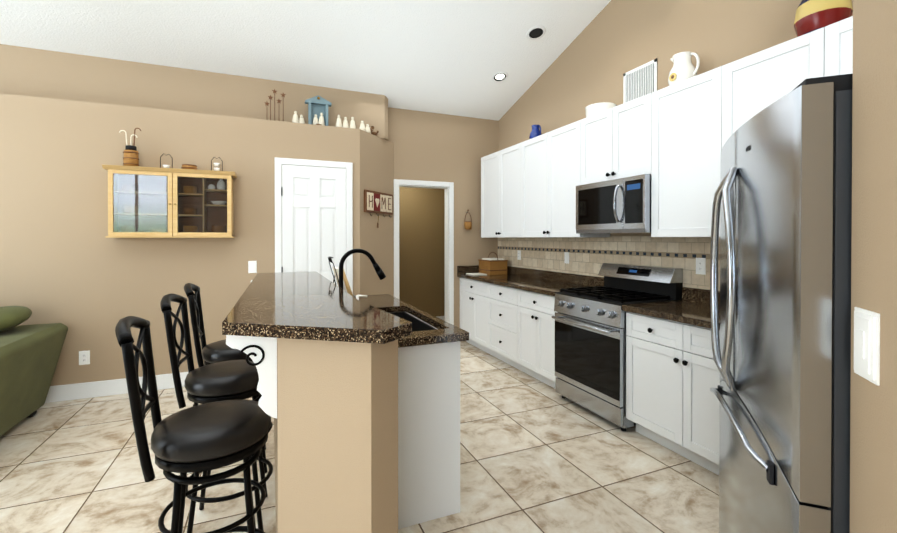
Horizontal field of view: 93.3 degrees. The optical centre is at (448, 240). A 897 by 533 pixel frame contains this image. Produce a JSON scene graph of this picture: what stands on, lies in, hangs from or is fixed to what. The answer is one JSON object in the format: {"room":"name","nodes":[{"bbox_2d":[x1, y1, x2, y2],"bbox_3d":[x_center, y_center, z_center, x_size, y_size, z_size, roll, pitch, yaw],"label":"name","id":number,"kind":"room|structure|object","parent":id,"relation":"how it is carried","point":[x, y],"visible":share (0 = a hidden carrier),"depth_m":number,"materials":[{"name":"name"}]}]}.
{"room":"kitchen","nodes":[
{"label":"kitchen","id":0,"kind":"room"},
{"bbox_2d":[0,0,610,120],"bbox_3d":[-2.058,-2.799,0.203,9.700,2.429,8.470,0,0,-23],"label":"ceiling","id":1,"kind":"structure","parent":0,"point":[450,57],"depth_m":4.00,"materials":[{"name":"white paint"}]},
{"bbox_2d":[492,71,507,81],"bbox_3d":[0.590,-1.881,4.853,0.195,0.057,0.188,0,0,-29],"label":"recessed light","id":2,"kind":"object","parent":1,"relation":"in","point":[500,76],"depth_m":4.85,"materials":[{"name":"white"}]},
{"bbox_2d":[526,25,545,39],"bbox_3d":[0.870,-2.070,4.210,0.195,0.057,0.188,0,0,-29],"label":"recessed light","id":3,"kind":"object","parent":1,"relation":"in","point":[536,32],"depth_m":4.20,"materials":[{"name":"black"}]},
{"bbox_2d":[0,342,718,532],"bbox_3d":[-2.315,1.403,0.845,9.700,0.050,9.800,0,0,-23],"label":"floor","id":4,"kind":"structure","parent":0,"point":[537,456],"depth_m":2.48,"materials":[{"name":"tile"}]},
{"bbox_2d":[0,306,67,435],"bbox_3d":[-4.015,0.902,2.427,2.495,0.930,1.180,0,0,-23],"label":"sofa","id":5,"kind":"object","parent":4,"relation":"on","point":[29,356],"visible":1,"depth_m":3.00,"materials":[{"name":"green fabric"}]},
{"bbox_2d":[115,316,270,532],"bbox_3d":[-0.870,0.810,1.492,0.469,1.120,0.389,0,0,-23],"label":"stool","id":6,"kind":"object","parent":4,"relation":"on","point":[208,436],"visible":0.98,"depth_m":1.40,"materials":[{"name":"black leather"}]},
{"bbox_2d":[160,293,272,532],"bbox_3d":[-1.102,0.806,2.045,0.469,1.120,0.389,0,0,-23],"label":"stool","id":7,"kind":"object","parent":4,"relation":"on","point":[227,380],"visible":0.73,"depth_m":1.93,"materials":[{"name":"black leather"}]},
{"bbox_2d":[184,283,272,475],"bbox_3d":[-1.311,0.802,2.543,0.469,1.120,0.390,0,0,-23],"label":"stool","id":8,"kind":"object","parent":4,"relation":"on","point":[215,352],"visible":0.29,"depth_m":2.40,"materials":[{"name":"black leather"}]},
{"bbox_2d":[246,294,468,532],"bbox_3d":[-0.573,0.828,2.333,1.012,1.080,2.200,0,0,-23],"label":"kitchen island","id":9,"kind":"object","parent":4,"relation":"on","point":[359,402],"depth_m":1.37,"materials":[{"name":"beige paint"}]},
{"bbox_2d":[222,271,421,358],"bbox_3d":[-0.784,0.269,2.213,0.550,0.040,2.310,0,0,-23],"label":"island countertop","id":10,"kind":"structure","parent":9,"relation":"on","point":[281,313],"depth_m":1.40,"materials":[{"name":"brown stone"}]},
{"bbox_2d":[328,257,359,300],"bbox_3d":[-0.731,0.276,2.913,0.196,0.338,0.226,0,0,-23],"label":"rack","id":11,"kind":"object","parent":10,"relation":"on","point":[346,287],"visible":0.5,"depth_m":2.91,"materials":[{"name":"black metal"}]},
{"bbox_2d":[356,295,366,299],"bbox_3d":[-0.458,0.364,2.183,0.079,0.178,0.055,0,0,-23],"label":"soap pump","id":12,"kind":"object","parent":10,"relation":"on","point":[357,297],"visible":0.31,"depth_m":2.18,"materials":[{"name":"white plastic"}]},
{"bbox_2d":[339,249,385,288],"bbox_3d":[-0.504,0.248,2.473,0.293,0.407,0.084,0,0,-23],"label":"faucet","id":13,"kind":"object","parent":10,"relation":"on","point":[379,272],"visible":0.69,"depth_m":2.47,"materials":[{"name":"black metal"}]},
{"bbox_2d":[391,312,434,331],"bbox_3d":[-0.331,0.600,2.493,0.394,0.214,0.784,0,0,-23],"label":"sink basin","id":14,"kind":"object","parent":9,"relation":"in","point":[418,325],"visible":0.04,"depth_m":2.70,"materials":[{"name":"black metal"}]},
{"bbox_2d":[460,277,484,350],"bbox_3d":[0.573,0.909,5.363,0.588,0.875,0.798,0,0,-23],"label":"base cabinet","id":15,"kind":"object","parent":4,"relation":"on","point":[472,293],"depth_m":5.24,"materials":[{"name":"white wood"}]},
{"bbox_2d":[485,281,516,367],"bbox_3d":[0.849,0.914,4.705,0.588,0.875,0.743,0,0,-23],"label":"base cabinet","id":16,"kind":"object","parent":4,"relation":"on","point":[508,319],"depth_m":4.61,"materials":[{"name":"white wood"}]},
{"bbox_2d":[517,289,555,387],"bbox_3d":[1.099,0.918,4.111,0.588,0.875,0.658,0,0,-23],"label":"base cabinet","id":17,"kind":"object","parent":4,"relation":"on","point":[535,311],"depth_m":4.00,"materials":[{"name":"white wood"}]},
{"bbox_2d":[457,273,596,296],"bbox_3d":[0.800,0.456,4.757,0.612,0.040,2.086,0,0,-23],"label":"countertop","id":18,"kind":"structure","parent":17,"relation":"on","point":[511,281],"depth_m":4.47,"materials":[{"name":"brown stone"}]},
{"bbox_2d":[466,273,486,274],"bbox_3d":[0.359,0.425,5.444,0.200,0.012,0.220,0,0,-23],"label":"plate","id":19,"kind":"object","parent":18,"relation":"on","point":[476,274],"visible":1,"depth_m":5.43,"materials":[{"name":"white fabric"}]},
{"bbox_2d":[478,252,507,274],"bbox_3d":[0.578,0.286,5.514,0.272,0.290,0.312,0,0,-23],"label":"basket","id":20,"kind":"object","parent":18,"relation":"on","point":[492,266],"visible":0.96,"depth_m":5.39,"materials":[{"name":"brown wicker"}]},
{"bbox_2d":[552,263,682,430],"bbox_3d":[1.321,0.783,3.432,0.692,1.155,0.752,0,0,-23],"label":"range","id":21,"kind":"object","parent":4,"relation":"on","point":[590,348],"visible":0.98,"depth_m":3.28,"materials":[{"name":"silver metal"}]},
{"bbox_2d":[626,311,719,474],"bbox_3d":[1.708,0.928,2.664,0.588,0.875,0.955,0,0,-23],"label":"base cabinet","id":22,"kind":"object","parent":4,"relation":"on","point":[672,379],"depth_m":2.64,"materials":[{"name":"white painted wood"},{"name":"black metal"}]},
{"bbox_2d":[622,299,719,330],"bbox_3d":[1.752,0.471,2.493,0.612,0.040,1.298,0,0,-23],"label":"countertop","id":23,"kind":"structure","parent":22,"relation":"on","point":[679,311],"depth_m":2.75,"materials":[{"name":"brown stone"}]},
{"bbox_2d":[710,74,852,532],"bbox_3d":[1.359,0.478,1.325,0.892,1.754,0.906,0,0,22],"label":"refrigerator","id":24,"kind":"object","parent":4,"relation":"on","point":[782,215],"visible":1,"depth_m":1.09,"materials":[{"name":"grey metal"}]},
{"bbox_2d":[0,0,852,385],"bbox_3d":[-2.315,-1.422,0.825,9.700,5.600,9.800,0,0,-23],"label":"wall","id":25,"kind":"structure","parent":0,"point":[64,120],"depth_m":3.94,"materials":[{"name":"beige paint"}]},
{"bbox_2d":[79,350,89,364],"bbox_3d":[-3.145,1.009,3.656,0.075,0.120,0.009,0,0,-23],"label":"outlet","id":26,"kind":"object","parent":25,"relation":"attached to","point":[84,356],"depth_m":3.65,"materials":[{"name":"white plastic"}]},
{"bbox_2d":[45,372,187,402],"bbox_3d":[-4.736,1.296,2.985,6.495,0.135,0.016,0,0,-23],"label":"baseboard","id":27,"kind":"structure","parent":25,"relation":"attached to","point":[57,393],"depth_m":3.69,"materials":[{"name":"white wood"}]},
{"bbox_2d":[102,165,236,237],"bbox_3d":[-2.466,-0.334,3.812,0.990,0.607,0.227,0,0,-23],"label":"display cabinet","id":28,"kind":"object","parent":25,"relation":"attached to","point":[149,202],"visible":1,"depth_m":3.80,"materials":[{"name":"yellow wood"}]},
{"bbox_2d":[119,128,140,165],"bbox_3d":[-2.776,-0.815,3.694,0.159,0.356,0.117,0,0,-23],"label":"basket","id":29,"kind":"object","parent":28,"relation":"on","point":[130,156],"visible":0.94,"depth_m":3.67,"materials":[{"name":"brown wood"}]},
{"bbox_2d":[160,153,172,167],"bbox_3d":[-2.532,-0.712,3.797,0.096,0.148,0.080,0,0,-23],"label":"wire stand","id":30,"kind":"object","parent":28,"relation":"on","point":[166,166],"visible":0.58,"depth_m":3.78,"materials":[{"name":"black metal"}]},
{"bbox_2d":[181,164,196,169],"bbox_3d":[-2.366,-0.665,3.867,0.132,0.054,0.129,0,0,-23],"label":"basket","id":31,"kind":"object","parent":28,"relation":"on","point":[188,166],"visible":0.77,"depth_m":3.82,"materials":[{"name":"brown wicker"}]},
{"bbox_2d":[211,157,222,170],"bbox_3d":[-2.163,-0.713,3.952,0.096,0.148,0.080,0,0,-23],"label":"wire stand","id":32,"kind":"object","parent":28,"relation":"on","point":[216,165],"visible":0.71,"depth_m":3.94,"materials":[{"name":"black metal"}]},
{"bbox_2d":[248,261,256,272],"bbox_3d":[-1.928,0.255,4.161,0.075,0.120,0.011,0,0,-23],"label":"light switch","id":33,"kind":"object","parent":25,"relation":"attached to","point":[252,265],"depth_m":4.16,"materials":[{"name":"white plastic"}]},
{"bbox_2d":[264,89,285,120],"bbox_3d":[-1.792,-1.391,4.376,0.212,0.367,0.040,0,0,-23],"label":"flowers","id":34,"kind":"object","parent":25,"relation":"on","point":[283,95],"depth_m":4.37,"materials":[{"name":"brown"}]},
{"bbox_2d":[292,95,331,125],"bbox_3d":[-1.455,-1.381,4.511,0.403,0.344,0.103,0,0,-20],"label":"figurine","id":35,"kind":"object","parent":25,"relation":"on","point":[318,105],"depth_m":4.53,"materials":[{"name":"blue wood"}]},
{"bbox_2d":[281,165,345,285],"bbox_3d":[-1.375,0.289,4.358,0.641,2.114,0.076,0,0,-23],"label":"pantry door","id":36,"kind":"structure","parent":25,"relation":"in","point":[313,218],"depth_m":4.37,"materials":[{"name":"white wood"}]},
{"bbox_2d":[336,115,378,135],"bbox_3d":[-0.999,-1.295,4.735,0.519,0.171,0.129,0,1,-38],"label":"figurine","id":37,"kind":"object","parent":25,"relation":"on","point":[338,123],"depth_m":4.67,"materials":[{"name":"white ceramic"}]},
{"bbox_2d":[275,157,453,324],"bbox_3d":[-0.859,0.255,4.959,2.180,2.190,0.670,0,0,-23],"label":"door frame","id":38,"kind":"structure","parent":25,"relation":"attached to","point":[448,187],"depth_m":5.25,"materials":[{"name":"white wood"}]},
{"bbox_2d":[364,190,392,227],"bbox_3d":[-0.790,-0.357,4.907,0.053,0.415,0.600,0,0,22],"label":"home sign","id":39,"kind":"object","parent":25,"relation":"attached to","point":[378,202],"visible":1,"depth_m":4.85,"materials":[{"name":"brown wood"}]},
{"bbox_2d":[464,210,471,228],"bbox_3d":[0.259,-0.286,5.600,0.104,0.262,0.104,0,0,-23],"label":"hanging basket","id":40,"kind":"object","parent":25,"relation":"hanging from","point":[467,224],"visible":1,"depth_m":5.56,"materials":[{"name":"brown wicker"}]},
{"bbox_2d":[457,265,478,272],"bbox_3d":[0.391,0.380,5.705,0.592,0.099,0.020,0,0,-23],"label":"backsplash","id":41,"kind":"structure","parent":25,"relation":"attached to","point":[460,269],"depth_m":5.64,"materials":[{"name":"brown stone"}]},
{"bbox_2d":[481,144,516,237],"bbox_3d":[0.785,-0.567,5.155,0.349,1.050,1.031,0,0,-23],"label":"upper cabinet","id":42,"kind":"object","parent":25,"relation":"attached to","point":[499,168],"depth_m":5.11,"materials":[{"name":"white wood"}]},
{"bbox_2d":[529,125,541,138],"bbox_3d":[0.981,-1.196,4.727,0.144,0.214,0.178,0,0,-23],"label":"pitcher","id":43,"kind":"object","parent":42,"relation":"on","point":[536,131],"visible":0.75,"depth_m":4.69,"materials":[{"name":"blue ceramic"}]},
{"bbox_2d":[517,250,520,259],"bbox_3d":[0.887,0.177,5.328,0.009,0.120,0.075,0,0,-23],"label":"outlet","id":44,"kind":"object","parent":25,"relation":"attached to","point":[518,251],"depth_m":5.32,"materials":[{"name":"white plastic"}]},
{"bbox_2d":[507,266,603,285],"bbox_3d":[1.073,0.385,4.871,0.020,0.099,2.086,0,0,-23],"label":"backsplash","id":45,"kind":"structure","parent":25,"relation":"attached to","point":[574,279],"depth_m":4.56,"materials":[{"name":"brown stone"}]},
{"bbox_2d":[517,118,609,237],"bbox_3d":[1.149,-0.561,4.289,0.349,1.050,1.094,0,0,-23],"label":"upper cabinet","id":46,"kind":"object","parent":25,"relation":"attached to","point":[550,165],"depth_m":4.17,"materials":[{"name":"white wood"}]},
{"bbox_2d":[585,102,616,117],"bbox_3d":[1.368,-1.146,3.808,0.270,0.125,0.267,0,0,-23],"label":"crock","id":47,"kind":"object","parent":46,"relation":"on","point":[593,109],"visible":0.33,"depth_m":3.70,"materials":[{"name":"white ceramic"}]},
{"bbox_2d":[564,252,568,263],"bbox_3d":[1.247,0.178,4.471,0.011,0.120,0.075,0,0,-23],"label":"outlet","id":48,"kind":"object","parent":25,"relation":"attached to","point":[566,254],"depth_m":4.47,"materials":[{"name":"white plastic"}]},
{"bbox_2d":[498,236,719,290],"bbox_3d":[1.488,0.207,3.927,0.012,0.500,4.150,0,0,-23],"label":"tile backsplash","id":49,"kind":"structure","parent":25,"relation":"attached to","point":[589,256],"depth_m":3.91,"materials":[{"name":"beige tile"}]},
{"bbox_2d":[585,92,652,183],"bbox_3d":[1.485,-0.785,3.490,0.349,0.590,0.760,0,0,-23],"label":"upper cabinet","id":50,"kind":"object","parent":25,"relation":"attached to","point":[618,139],"depth_m":3.35,"materials":[{"name":"white wood"}]},
{"bbox_2d":[576,174,650,233],"bbox_3d":[1.430,-0.275,3.471,0.466,0.421,0.752,0,0,-23],"label":"microwave oven","id":51,"kind":"object","parent":50,"relation":"attached to","point":[619,206],"visible":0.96,"depth_m":3.30,"materials":[{"name":"silver metal"}]},
{"bbox_2d":[623,58,656,102],"bbox_3d":[1.623,-1.336,3.593,0.011,0.290,0.350,0,0,-23],"label":"air vent","id":52,"kind":"object","parent":25,"relation":"in","point":[640,81],"visible":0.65,"depth_m":3.58,"materials":[{"name":"white metal"}]},
{"bbox_2d":[682,287,719,306],"bbox_3d":[2.025,0.401,2.607,0.020,0.099,1.298,0,0,-23],"label":"backsplash","id":53,"kind":"structure","parent":25,"relation":"attached to","point":[696,295],"depth_m":3.08,"materials":[{"name":"brown stone"}]},
{"bbox_2d":[696,258,705,274],"bbox_3d":[1.832,0.183,3.079,0.009,0.120,0.075,0,0,-23],"label":"outlet","id":54,"kind":"object","parent":25,"relation":"attached to","point":[700,262],"depth_m":3.07,"materials":[{"name":"white plastic"}]},
{"bbox_2d":[651,34,804,236],"bbox_3d":[1.834,-0.549,2.662,0.349,1.050,1.163,0,0,-23],"label":"upper cabinet","id":55,"kind":"object","parent":25,"relation":"attached to","point":[671,140],"depth_m":2.72,"materials":[{"name":"white wood"}]},
{"bbox_2d":[668,52,699,85],"bbox_3d":[1.689,-1.216,3.035,0.192,0.277,0.230,0,0,-23],"label":"pitcher","id":56,"kind":"object","parent":55,"relation":"on","point":[683,68],"visible":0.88,"depth_m":2.99,"materials":[{"name":"white ceramic"}]},
{"bbox_2d":[805,16,852,78],"bbox_3d":[2.073,-0.545,2.092,0.349,1.050,0.322,0,0,-23],"label":"upper cabinet","id":57,"kind":"object","parent":25,"relation":"attached to","point":[828,49],"depth_m":2.09,"materials":[{"name":"white wood"}]},
{"bbox_2d":[794,0,852,36],"bbox_3d":[2.011,-1.238,2.277,0.240,0.330,0.240,0,0,-23],"label":"striped vase","id":58,"kind":"object","parent":57,"relation":"on","point":[812,15],"visible":0.52,"depth_m":2.20,"materials":[{"name":"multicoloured ceramic"}]},
{"bbox_2d":[850,0,896,532],"bbox_3d":[0.662,-1.416,0.073,0.168,5.600,1.888,0,0,22],"label":"wall","id":59,"kind":"structure","parent":0,"point":[873,457],"depth_m":0.90,"materials":[{"name":"beige paint"}]},
{"bbox_2d":[854,307,879,385],"bbox_3d":[0.908,0.226,0.926,0.014,0.150,0.095,0,0,22],"label":"light switch","id":60,"kind":"object","parent":59,"relation":"attached to","point":[867,344],"depth_m":0.91,"materials":[{"name":"white plastic"}]}
]}

